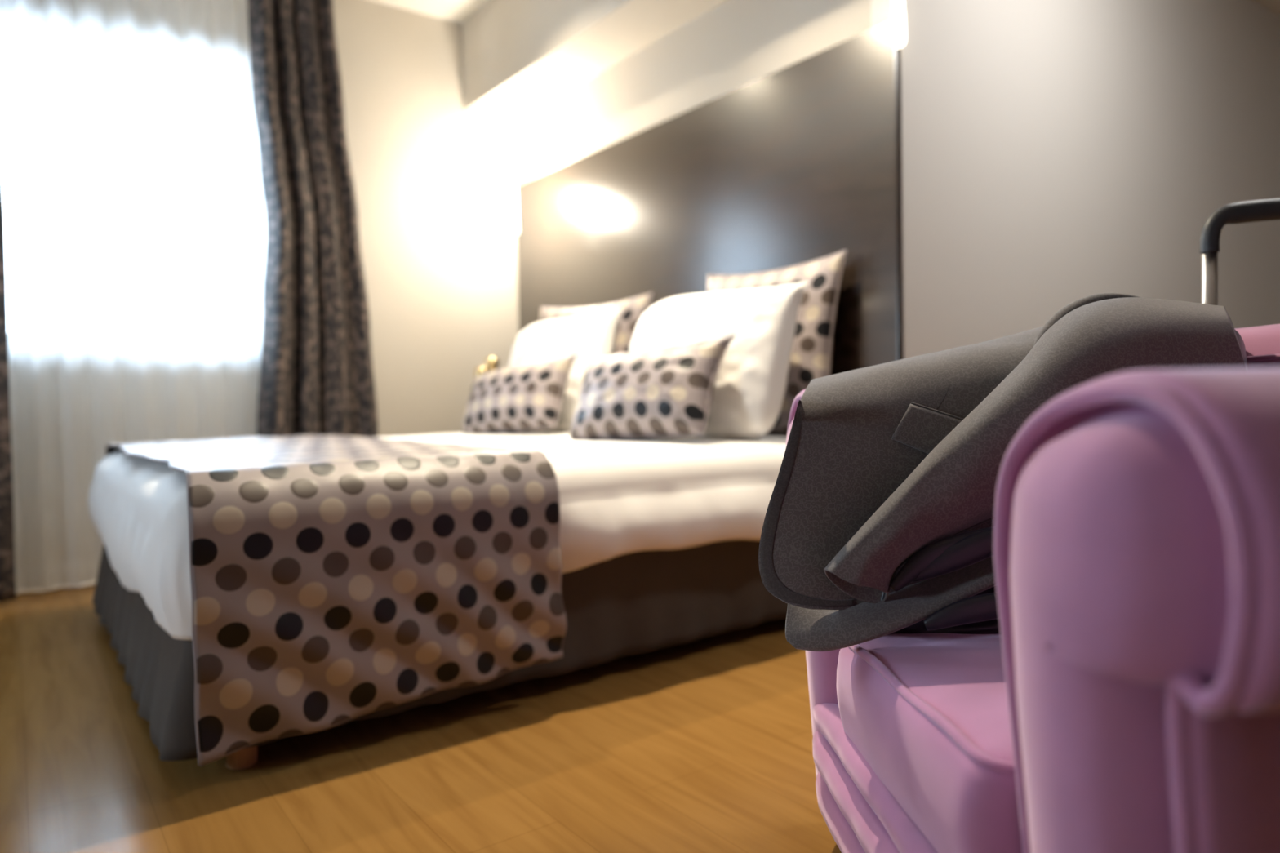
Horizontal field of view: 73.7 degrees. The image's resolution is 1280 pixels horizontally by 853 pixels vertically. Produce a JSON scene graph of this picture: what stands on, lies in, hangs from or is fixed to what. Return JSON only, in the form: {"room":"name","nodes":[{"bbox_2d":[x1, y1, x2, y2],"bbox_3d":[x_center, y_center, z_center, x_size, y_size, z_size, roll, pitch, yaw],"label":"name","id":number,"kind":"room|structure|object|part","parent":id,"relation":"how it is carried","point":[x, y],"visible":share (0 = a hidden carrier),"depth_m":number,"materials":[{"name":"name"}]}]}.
{"room":"hotel room","nodes":[
{"label":"hotel room","id":0,"kind":"room"},
{"bbox_2d":[0,583,841,852],"bbox_3d":[0.926,0.709,2.243,8.700,0.100,6.890,-3,2,-36],"label":"floor","id":1,"kind":"structure","parent":0,"point":[704,744],"depth_m":1.76,"materials":[{"name":"brown wood"}]},
{"bbox_2d":[92,539,787,769],"bbox_3d":[-0.630,0.382,3.028,2.135,0.565,1.897,-3,2,-36],"label":"bed","id":2,"kind":"object","parent":1,"relation":"on","point":[645,601],"visible":0.23,"depth_m":2.30,"materials":[{"name":"grey fabric"}]},
{"bbox_3d":[-0.835,0.667,1.788,0.064,0.085,0.064,-3,2,-36],"label":"leg","id":3,"kind":"part","parent":2,"relation":"part of","materials":[{"name":"brown wood"}]},
{"bbox_2d":[88,431,786,639],"bbox_3d":[-0.618,0.232,3.016,2.147,0.365,2.009,-3,2,-36],"label":"duvet","id":4,"kind":"object","parent":2,"relation":"on","point":[617,498],"visible":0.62,"depth_m":2.30,"materials":[{"name":"white fabric"}]},
{"bbox_2d":[105,434,566,766],"bbox_3d":[-1.107,0.336,2.663,0.831,0.576,2.007,-3,2,-36],"label":"throw","id":5,"kind":"object","parent":4,"relation":"on","point":[335,580],"visible":0.94,"depth_m":1.84,"materials":[{"name":"fabric"}]},
{"bbox_2d":[462,354,577,434],"bbox_3d":[-0.527,-0.125,3.628,0.569,0.344,0.219,0,2,36],"label":"cushion","id":6,"kind":"object","parent":4,"relation":"on","point":[529,397],"visible":0.97,"depth_m":3.52,"materials":[{"name":"fabric"}]},
{"bbox_2d":[508,307,622,431],"bbox_3d":[-0.363,-0.237,3.835,0.735,0.533,0.258,1,3,43],"label":"bed pillow","id":7,"kind":"object","parent":4,"relation":"on","point":[592,337],"visible":0.41,"depth_m":3.67,"materials":[{"name":"white fabric"}]},
{"bbox_2d":[539,292,652,354],"bbox_3d":[-0.247,-0.275,3.977,0.726,0.637,0.200,0,2,40],"label":"cushion","id":8,"kind":"object","parent":4,"relation":"on","point":[633,309],"visible":0.16,"depth_m":3.80,"materials":[{"name":"white fabric"}]},
{"bbox_2d":[569,334,736,440],"bbox_3d":[0.024,-0.117,2.835,0.598,0.347,0.244,0,2,38],"label":"cushion","id":9,"kind":"object","parent":4,"relation":"on","point":[664,393],"visible":0.95,"depth_m":2.72,"materials":[{"name":"fabric"}]},
{"bbox_2d":[629,281,808,439],"bbox_3d":[0.236,-0.217,3.018,0.287,0.528,0.824,-3,2,-39],"label":"bed pillow","id":10,"kind":"object","parent":4,"relation":"on","point":[749,388],"visible":0.62,"depth_m":2.78,"materials":[{"name":"white fabric"}]},
{"bbox_2d":[706,249,846,435],"bbox_3d":[0.451,-0.276,3.143,0.199,0.656,0.675,-3,2,-40],"label":"cushion","id":11,"kind":"object","parent":4,"relation":"on","point":[811,358],"visible":0.41,"depth_m":2.93,"materials":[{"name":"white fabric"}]},
{"bbox_2d":[785,324,1279,852],"bbox_3d":[0.697,0.278,1.051,0.841,0.849,1.106,-1,2,-4],"label":"armchair","id":12,"kind":"object","parent":1,"relation":"on","point":[1126,699],"visible":0.73,"depth_m":0.59,"materials":[{"name":"fabric"}]},
{"bbox_3d":[0.631,0.274,1.438,0.763,0.693,0.325,-1,2,-4],"label":"armrest","id":13,"kind":"part","parent":12,"relation":"part of","materials":[{"name":"fabric"}]},
{"bbox_2d":[836,632,1022,852],"bbox_3d":[0.611,0.361,1.048,0.632,0.165,0.486,-1,2,-4],"label":"seat cushion","id":14,"kind":"object","parent":12,"relation":"on","point":[923,719],"depth_m":0.97,"materials":[{"name":"fabric"}]},
{"bbox_2d":[758,293,1247,651],"bbox_3d":[0.606,0.048,1.350,0.879,0.509,0.557,-1,2,0],"label":"jacket","id":15,"kind":"object","parent":12,"relation":"on","point":[879,519],"visible":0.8,"depth_m":1.19,"materials":[{"name":"grey fabric"}]},
{"bbox_3d":[0.388,0.232,1.156,0.379,0.162,0.082,-1,2,9],"label":"under panel","id":16,"kind":"part","parent":15,"relation":"part of","materials":[{"name":"grey fabric"}]},
{"bbox_3d":[0.606,0.022,1.403,0.879,0.440,0.448,-1,2,0],"label":"panel","id":17,"kind":"part","parent":15,"relation":"part of","materials":[{"name":"grey fabric"}]},
{"bbox_3d":[0.686,0.298,0.659,0.763,0.693,0.325,-1,2,-4],"label":"armrest","id":18,"kind":"part","parent":12,"relation":"part of","materials":[{"name":"fabric"}]},
{"bbox_3d":[1.041,0.256,1.075,0.151,0.820,0.970,-1,2,-4],"label":"backrest","id":19,"kind":"part","parent":12,"relation":"part of","materials":[{"name":"fabric"}]},
{"bbox_2d":[1200,198,1279,305],"bbox_3d":[1.255,0.118,1.683,0.410,1.103,0.264,-1,2,0],"label":"suitcase","id":20,"kind":"object","parent":1,"relation":"on","point":[1262,210],"visible":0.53,"depth_m":1.58,"materials":[{"name":"grey"}]},
{"bbox_3d":[-0.776,0.336,4.529,0.420,0.565,0.400,-3,2,-36],"label":"bedside table","id":21,"kind":"object","parent":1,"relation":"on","visible":0},
{"bbox_2d":[474,367,488,378],"bbox_3d":[-0.814,-0.123,4.419,0.080,0.362,0.080,-3,2,-36],"label":"candlestick","id":22,"kind":"object","parent":21,"relation":"on","point":[478,371],"visible":0.34,"depth_m":4.38,"materials":[{"name":"gold metal"}]},
{"bbox_2d":[484,357,499,371],"bbox_3d":[-0.778,-0.155,4.519,0.080,0.417,0.080,-3,2,-36],"label":"candlestick","id":23,"kind":"object","parent":21,"relation":"on","point":[491,363],"visible":0.49,"depth_m":4.49,"materials":[{"name":"gold metal"}]},
{"bbox_2d":[333,0,519,436],"bbox_3d":[-2.542,-0.736,3.741,5.000,2.830,0.280,-3,2,-36],"label":"wall","id":24,"kind":"structure","parent":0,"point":[433,180],"depth_m":4.58,"materials":[{"name":"beige paint"}]},
{"bbox_2d":[516,0,871,185],"bbox_3d":[0.175,-0.800,4.015,0.300,2.830,2.505,-3,2,-36],"label":"wall","id":25,"kind":"structure","parent":0,"point":[735,44],"depth_m":3.69,"materials":[{"name":"beige paint"}]},
{"bbox_2d":[462,0,726,120],"bbox_3d":[-0.065,-1.967,3.743,0.325,0.470,2.625,-3,2,-36],"label":"ceiling soffit","id":26,"kind":"structure","parent":25,"relation":"attached to","point":[540,50],"depth_m":4.10,"materials":[{"name":"beige paint"}]},
{"bbox_2d":[515,20,902,436],"bbox_3d":[0.090,-0.413,3.874,0.029,1.880,2.601,-3,2,-36],"label":"headboard","id":27,"kind":"object","parent":25,"relation":"attached to","point":[797,163],"visible":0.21,"depth_m":3.34,"materials":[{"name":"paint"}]},
{"bbox_2d":[890,0,906,48],"bbox_3d":[0.825,-1.467,2.731,0.080,0.497,0.080,-3,2,-36],"label":"pendant lamp","id":28,"kind":"object","parent":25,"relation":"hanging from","point":[898,31],"visible":1,"depth_m":2.72,"materials":[{"name":"white"}]},
{"bbox_2d":[372,0,1279,23],"bbox_3d":[0.867,-2.219,2.148,8.700,0.100,6.890,-3,2,-36],"label":"ceiling","id":29,"kind":"structure","parent":0,"point":[455,11],"depth_m":4.50,"materials":[{"name":"beige paint"}]},
{"bbox_3d":[-2.250,-2.138,3.472,2.850,0.021,0.160,-3,2,-36],"label":"rail","id":30,"kind":"object","parent":29,"relation":"attached to","visible":0},
{"bbox_2d":[0,150,16,602],"bbox_3d":[-2.825,-0.706,2.997,0.961,2.789,0.123,-3,2,-36],"label":"drape","id":31,"kind":"object","parent":30,"relation":"hanging from","point":[7,570],"visible":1,"depth_m":3.27,"materials":[{"name":"grey fabric"}]},
{"bbox_2d":[0,0,266,594],"bbox_3d":[-2.354,-0.725,3.496,1.916,2.779,0.072,-3,2,-36],"label":"sheer curtain","id":32,"kind":"object","parent":30,"relation":"hanging from","point":[135,220],"visible":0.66,"depth_m":3.60,"materials":[{"name":"white fabric"}]},
{"bbox_2d":[247,0,378,437],"bbox_3d":[-1.502,-0.762,3.966,0.582,2.785,0.133,-3,2,-36],"label":"drape","id":33,"kind":"object","parent":30,"relation":"hanging from","point":[317,373],"visible":0.72,"depth_m":3.93,"materials":[{"name":"grey fabric"}]},
{"bbox_2d":[871,0,1279,359],"bbox_3d":[2.442,-0.846,4.056,4.000,2.830,0.120,-3,2,-36],"label":"wall","id":34,"kind":"structure","parent":0,"point":[1055,154],"depth_m":3.49,"materials":[{"name":"white paint"}]}
]}

